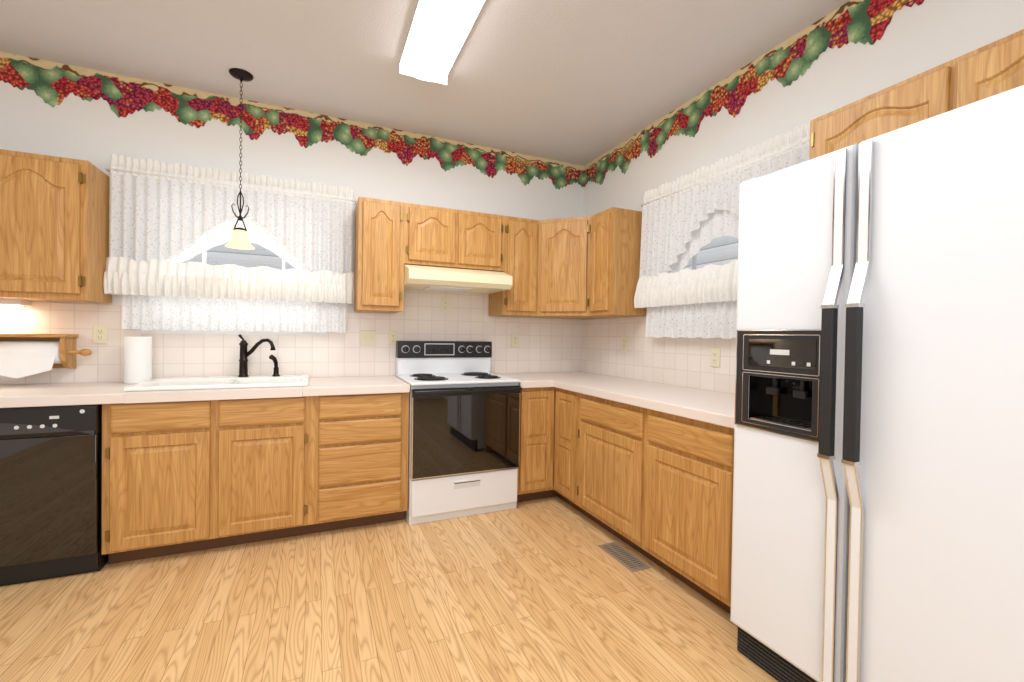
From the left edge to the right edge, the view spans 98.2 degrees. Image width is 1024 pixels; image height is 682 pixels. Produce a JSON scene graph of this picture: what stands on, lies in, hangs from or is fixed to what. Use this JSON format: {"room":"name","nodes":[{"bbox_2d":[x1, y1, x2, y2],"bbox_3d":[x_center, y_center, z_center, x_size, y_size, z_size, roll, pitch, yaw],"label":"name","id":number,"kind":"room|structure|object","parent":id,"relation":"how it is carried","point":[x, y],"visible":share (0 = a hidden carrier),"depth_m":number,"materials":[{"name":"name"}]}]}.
{"room":"kitchen","nodes":[
{"label":"kitchen","id":0,"kind":"room"},
{"bbox_2d":[0,80,583,335],"bbox_3d":[-1.565,-0.230,3.180,5.050,2.775,0.150,1,1,-24],"label":"wall","id":1,"kind":"structure","parent":0,"point":[97,133],"depth_m":3.02,"materials":[{"name":"white paint"}]},
{"bbox_2d":[0,149,111,302],"bbox_3d":[-2.784,-0.607,2.364,0.914,0.755,0.335,1,1,-24],"label":"upper cabinet","id":2,"kind":"object","parent":1,"relation":"attached to","point":[54,229],"depth_m":2.34,"materials":[{"name":"brown wood"}]},
{"bbox_2d":[0,299,31,305],"bbox_3d":[-2.977,-0.216,2.391,0.530,0.034,0.100,1,1,-24],"label":"under-cabinet light","id":3,"kind":"object","parent":2,"relation":"attached to","point":[11,302],"visible":1,"depth_m":2.45,"materials":[{"name":"white plastic"}]},
{"bbox_2d":[103,154,356,332],"bbox_3d":[-1.770,-0.586,2.917,1.414,1.048,0.147,1,1,-24],"label":"curtain","id":4,"kind":"object","parent":1,"relation":"hanging from","point":[166,222],"visible":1,"depth_m":2.86,"materials":[{"name":"white fabric"}]},
{"bbox_2d":[184,244,292,269],"bbox_3d":[-1.843,-0.514,3.036,0.960,0.860,0.080,1,1,-24],"label":"window","id":5,"kind":"structure","parent":1,"relation":"in","point":[203,258],"depth_m":3.03,"materials":[{"name":"grey glass"}]},
{"bbox_2d":[0,290,579,384],"bbox_3d":[-1.604,-0.088,3.081,4.899,0.707,0.006,1,1,-24],"label":"tile backsplash","id":6,"kind":"structure","parent":1,"relation":"attached to","point":[545,345],"depth_m":3.18,"materials":[{"name":"white tile"}]},
{"bbox_2d":[0,333,91,378],"bbox_3d":[-2.713,0.082,2.505,0.520,0.245,0.158,1,1,-24],"label":"paper towel holder","id":7,"kind":"object","parent":6,"relation":"attached to","point":[22,355],"visible":1,"depth_m":2.47,"materials":[{"name":"white paper"}]},
{"bbox_2d":[93,325,107,343],"bbox_3d":[-2.490,-0.039,2.684,0.070,0.114,0.009,1,1,-24],"label":"electrical outlet","id":8,"kind":"object","parent":6,"relation":"attached to","point":[100,334],"visible":1,"depth_m":2.68,"materials":[{"name":"beige plastic"}]},
{"bbox_2d":[360,330,375,345],"bbox_3d":[-1.071,-0.021,3.303,0.116,0.114,0.017,1,1,-24],"label":"light switch","id":9,"kind":"object","parent":6,"relation":"attached to","point":[367,337],"visible":1,"depth_m":3.30,"materials":[{"name":"beige plastic"}]},
{"bbox_2d":[388,331,397,345],"bbox_3d":[-0.907,-0.020,3.380,0.070,0.114,0.009,1,1,-24],"label":"electrical outlet","id":10,"kind":"object","parent":6,"relation":"attached to","point":[392,337],"visible":0.92,"depth_m":3.38,"materials":[{"name":"beige plastic"}]},
{"bbox_2d":[441,298,449,311],"bbox_3d":[-0.532,-0.287,3.539,0.070,0.114,0.009,1,1,-24],"label":"electrical outlet","id":11,"kind":"object","parent":6,"relation":"attached to","point":[445,304],"visible":1,"depth_m":3.54,"materials":[{"name":"beige plastic"}]},
{"bbox_2d":[511,333,518,346],"bbox_3d":[0.025,-0.007,3.789,0.070,0.114,0.009,1,1,-24],"label":"electrical outlet","id":12,"kind":"object","parent":6,"relation":"attached to","point":[514,340],"visible":1,"depth_m":3.79,"materials":[{"name":"beige plastic"}]},
{"bbox_2d":[0,51,583,188],"bbox_3d":[-1.572,-1.483,3.060,4.860,0.267,0.020,1,1,-24],"label":"trim","id":13,"kind":"structure","parent":1,"relation":"attached to","point":[53,82],"depth_m":3.00,"materials":[{"name":"multicoloured paper"}]},
{"bbox_2d":[354,197,407,312],"bbox_3d":[-0.951,-0.590,3.170,0.304,0.755,0.335,1,1,-24],"label":"upper cabinet","id":14,"kind":"object","parent":1,"relation":"attached to","point":[381,226],"depth_m":3.02,"materials":[{"name":"brown wood"}]},
{"bbox_2d":[408,203,507,272],"bbox_3d":[-0.465,-0.753,3.380,0.752,0.421,0.335,1,1,-24],"label":"upper cabinet","id":15,"kind":"object","parent":1,"relation":"attached to","point":[437,236],"depth_m":3.24,"materials":[{"name":"brown wood"}]},
{"bbox_2d":[404,264,512,293],"bbox_3d":[-0.438,-0.459,3.312,0.748,0.159,0.492,1,1,-24],"label":"range hood","id":16,"kind":"object","parent":15,"relation":"attached to","point":[434,278],"visible":0.98,"depth_m":3.13,"materials":[{"name":"beige metal"}]},
{"bbox_2d":[488,216,539,316],"bbox_3d":[0.016,-0.581,3.595,0.304,0.755,0.335,1,1,-24],"label":"upper cabinet","id":17,"kind":"object","parent":1,"relation":"attached to","point":[523,234],"depth_m":3.45,"materials":[{"name":"brown wood"}]},
{"bbox_2d":[536,216,587,316],"bbox_3d":[0.406,-0.574,3.449,0.321,0.755,0.321,1,1,-24],"label":"upper cabinet","id":18,"kind":"object","parent":1,"relation":"attached to","point":[562,259],"depth_m":3.43,"materials":[{"name":"brown wood"}]},
{"bbox_2d":[536,317,610,318],"bbox_3d":[0.486,-0.575,3.654,0.604,0.755,0.604,1,1,-24],"label":"upper cabinet","id":19,"kind":"object","parent":1,"relation":"attached to","point":[536,317],"depth_m":3.79,"materials":[{"name":"brown wood"}]},
{"bbox_2d":[0,496,778,681],"bbox_3d":[-0.378,1.263,0.262,5.200,0.100,6.500,1,1,-24],"label":"floor","id":20,"kind":"structure","parent":0,"point":[544,590],"depth_m":1.93,"materials":[{"name":"laminate"}]},
{"bbox_2d":[0,404,107,585],"bbox_3d":[-2.456,0.732,2.357,0.599,0.846,0.634,1,1,-24],"label":"dishwasher","id":21,"kind":"object","parent":20,"relation":"on","point":[50,492],"visible":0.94,"depth_m":2.13,"materials":[{"name":"black plastic"}]},
{"bbox_2d":[102,404,109,563],"bbox_3d":[-2.454,0.731,2.376,0.668,0.848,0.618,1,1,-24],"label":"base cabinet","id":22,"kind":"object","parent":20,"relation":"on","point":[105,407],"depth_m":2.24,"materials":[{"name":"brown wood"}]},
{"bbox_2d":[0,376,409,407],"bbox_3d":[-2.110,0.284,2.510,2.921,0.050,0.640,1,1,-24],"label":"countertop","id":23,"kind":"structure","parent":22,"relation":"on","point":[53,394],"depth_m":2.40,"materials":[{"name":"laminate"}]},
{"bbox_2d":[124,337,151,383],"bbox_3d":[-2.262,0.114,2.684,0.132,0.279,0.132,1,1,-24],"label":"paper towel roll","id":24,"kind":"object","parent":23,"relation":"on","point":[137,360],"visible":0.94,"depth_m":2.63,"materials":[{"name":"white paper"}]},
{"bbox_2d":[123,375,309,391],"bbox_3d":[-1.719,0.335,2.711,0.870,0.195,0.550,1,1,-24],"label":"sink","id":25,"kind":"object","parent":23,"relation":"in","point":[194,383],"visible":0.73,"depth_m":2.69,"materials":[{"name":"white ceramic"}]},
{"bbox_2d":[238,334,275,376],"bbox_3d":[-1.679,0.096,2.921,0.225,0.278,0.104,1,1,-24],"label":"faucet","id":26,"kind":"object","parent":25,"relation":"on","point":[243,361],"visible":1,"depth_m":2.90,"materials":[{"name":"black metal"}]},
{"bbox_2d":[269,355,279,375],"bbox_3d":[-1.593,0.163,2.975,0.066,0.146,0.065,1,1,-24],"label":"sprayer","id":27,"kind":"object","parent":25,"relation":"on","point":[276,367],"visible":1,"depth_m":2.97,"materials":[{"name":"black metal"}]},
{"bbox_2d":[110,400,217,563],"bbox_3d":[-1.961,0.735,2.593,0.479,0.848,0.618,1,1,-24],"label":"base cabinet","id":28,"kind":"object","parent":20,"relation":"on","point":[164,455],"depth_m":2.32,"materials":[{"name":"brown wood"}]},
{"bbox_2d":[218,396,313,547],"bbox_3d":[-1.521,0.739,2.786,0.483,0.848,0.618,1,1,-24],"label":"base cabinet","id":29,"kind":"object","parent":20,"relation":"on","point":[266,445],"depth_m":2.51,"materials":[{"name":"brown wood"}]},
{"bbox_2d":[314,393,405,532],"bbox_3d":[-1.062,0.744,2.988,0.520,0.848,0.618,1,1,-24],"label":"base cabinet","id":30,"kind":"object","parent":20,"relation":"on","point":[360,439],"depth_m":2.71,"materials":[{"name":"brown wood"}]},
{"bbox_2d":[395,341,521,524],"bbox_3d":[-0.410,0.590,3.220,0.759,1.168,0.696,1,1,-24],"label":"range","id":31,"kind":"object","parent":20,"relation":"on","point":[464,432],"visible":1,"depth_m":2.97,"materials":[{"name":"white metal"}]},
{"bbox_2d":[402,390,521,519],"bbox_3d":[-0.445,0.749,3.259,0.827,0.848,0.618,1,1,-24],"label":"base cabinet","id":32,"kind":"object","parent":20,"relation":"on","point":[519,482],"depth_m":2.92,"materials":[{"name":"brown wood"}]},
{"bbox_2d":[493,373,547,387],"bbox_3d":[0.041,0.303,3.453,0.241,0.050,0.644,1,1,-24],"label":"countertop","id":33,"kind":"structure","parent":32,"relation":"on","point":[527,381],"depth_m":3.25,"materials":[{"name":"laminate"}]},
{"bbox_2d":[522,387,549,501],"bbox_3d":[0.057,0.754,3.480,0.302,0.848,0.618,1,1,-24],"label":"base cabinet","id":34,"kind":"object","parent":20,"relation":"on","point":[533,399],"depth_m":3.19,"materials":[{"name":"brown wood"}]},
{"bbox_2d":[546,387,577,506],"bbox_3d":[0.624,0.765,3.229,0.661,0.848,0.336,1,1,-24],"label":"base cabinet","id":35,"kind":"object","parent":20,"relation":"on","point":[561,404],"depth_m":3.16,"materials":[{"name":"brown wood"}]},
{"bbox_2d":[574,393,641,550],"bbox_3d":[0.838,0.774,2.797,0.617,0.848,0.691,1,1,-24],"label":"base cabinet","id":36,"kind":"object","parent":20,"relation":"on","point":[606,445],"depth_m":2.65,"materials":[{"name":"brown wood"}]},
{"bbox_2d":[598,542,650,571],"bbox_3d":[0.617,1.196,2.470,0.122,0.005,0.313,1,1,-24],"label":"floor vent","id":37,"kind":"object","parent":20,"relation":"in","point":[624,557],"visible":1,"depth_m":2.45,"materials":[{"name":"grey metal"}]},
{"bbox_2d":[638,408,733,614],"bbox_3d":[1.087,0.785,2.232,0.617,0.848,0.544,1,1,-24],"label":"base cabinet","id":38,"kind":"object","parent":20,"relation":"on","point":[654,486],"depth_m":2.08,"materials":[{"name":"brown wood"}]},
{"bbox_2d":[528,372,734,428],"bbox_3d":[0.774,0.321,2.905,0.662,0.050,2.238,1,1,-24],"label":"countertop","id":39,"kind":"structure","parent":38,"relation":"on","point":[714,407],"depth_m":2.53,"materials":[{"name":"laminate"}]},
{"bbox_2d":[730,85,1023,681],"bbox_3d":[1.343,0.311,1.423,0.791,1.816,0.919,1,1,-24],"label":"refrigerator","id":40,"kind":"object","parent":20,"relation":"on","point":[878,510],"visible":1,"depth_m":1.25,"materials":[{"name":"white metal"}]},
{"bbox_2d":[0,0,849,165],"bbox_3d":[-0.336,-1.611,0.225,5.200,0.100,6.500,1,1,-24],"label":"ceiling","id":41,"kind":"structure","parent":0,"point":[581,82],"depth_m":2.47,"materials":[{"name":"white paint"}]},
{"bbox_2d":[225,68,254,249],"bbox_3d":[-1.643,-1.091,2.687,0.156,1.041,0.156,1,1,-24],"label":"pendant lamp","id":42,"kind":"object","parent":41,"relation":"hanging from","point":[239,239],"visible":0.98,"depth_m":2.68,"materials":[{"name":"black metal"}]},
{"bbox_2d":[399,0,485,84],"bbox_3d":[-0.266,-1.543,2.016,0.278,0.079,1.232,1,1,-24],"label":"ceiling light","id":43,"kind":"object","parent":41,"relation":"attached to","point":[438,33],"visible":0.97,"depth_m":2.22,"materials":[{"name":"white plastic"}]},
{"bbox_2d":[582,0,1023,319],"bbox_3d":[1.954,-0.153,1.260,0.150,2.775,6.200,1,1,-24],"label":"wall","id":44,"kind":"structure","parent":0,"point":[924,36],"depth_m":2.12,"materials":[{"name":"white paint"}]},
{"bbox_2d":[588,207,645,316],"bbox_3d":[0.784,-0.566,3.309,0.335,0.755,0.268,1,1,-24],"label":"upper cabinet","id":45,"kind":"object","parent":44,"relation":"attached to","point":[614,234],"depth_m":3.19,"materials":[{"name":"brown wood"}]},
{"bbox_2d":[580,317,735,393],"bbox_3d":[1.089,0.066,3.031,0.006,0.479,2.220,1,1,-24],"label":"tile backsplash","id":46,"kind":"structure","parent":44,"relation":"attached to","point":[594,346],"depth_m":3.20,"materials":[{"name":"white tile"}]},
{"bbox_2d":[622,336,627,350],"bbox_3d":[0.883,0.020,3.480,0.009,0.114,0.070,1,1,-24],"label":"electrical outlet","id":47,"kind":"object","parent":46,"relation":"attached to","point":[624,343],"visible":1,"depth_m":3.47,"materials":[{"name":"beige plastic"}]},
{"bbox_2d":[710,348,719,366],"bbox_3d":[1.230,0.100,2.689,0.009,0.114,0.070,1,1,-24],"label":"electrical outlet","id":48,"kind":"object","parent":46,"relation":"attached to","point":[714,357],"visible":1,"depth_m":2.69,"materials":[{"name":"beige plastic"}]},
{"bbox_2d":[687,236,737,269],"bbox_3d":[1.310,-0.464,2.696,0.080,0.860,1.000,1,1,-24],"label":"east window","id":49,"kind":"structure","parent":44,"relation":"in","point":[694,262],"depth_m":2.80,"materials":[{"name":"white glass"}]},
{"bbox_2d":[634,108,838,338],"bbox_3d":[1.203,-0.538,2.599,0.147,1.048,1.352,1,1,-24],"label":"curtain","id":50,"kind":"object","parent":44,"relation":"hanging from","point":[679,228],"visible":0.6,"depth_m":2.72,"materials":[{"name":"white fabric"}]},
{"bbox_2d":[584,0,923,186],"bbox_3d":[1.900,-1.407,1.211,0.010,0.267,6.200,1,1,-24],"label":"trim","id":51,"kind":"structure","parent":44,"relation":"attached to","point":[789,61],"depth_m":2.42,"materials":[{"name":"multicoloured paper"}]},
{"bbox_2d":[809,29,1023,159],"bbox_3d":[1.577,-0.763,1.509,0.335,0.313,0.925,1,1,-24],"label":"upper cabinet","id":52,"kind":"object","parent":44,"relation":"attached to","point":[994,68],"depth_m":1.50,"materials":[{"name":"brown wood"}]},
{"label":"outside","id":53,"kind":"structure","parent":0,"visible":0},
{"bbox_2d":[182,236,737,269],"bbox_3d":[-0.697,-0.362,1.817,6.080,4.100,5.000,1,1,-24],"label":"siding","id":54,"kind":"object","parent":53,"point":[704,259],"depth_m":3.77,"materials":[{"name":"white"}]}
]}

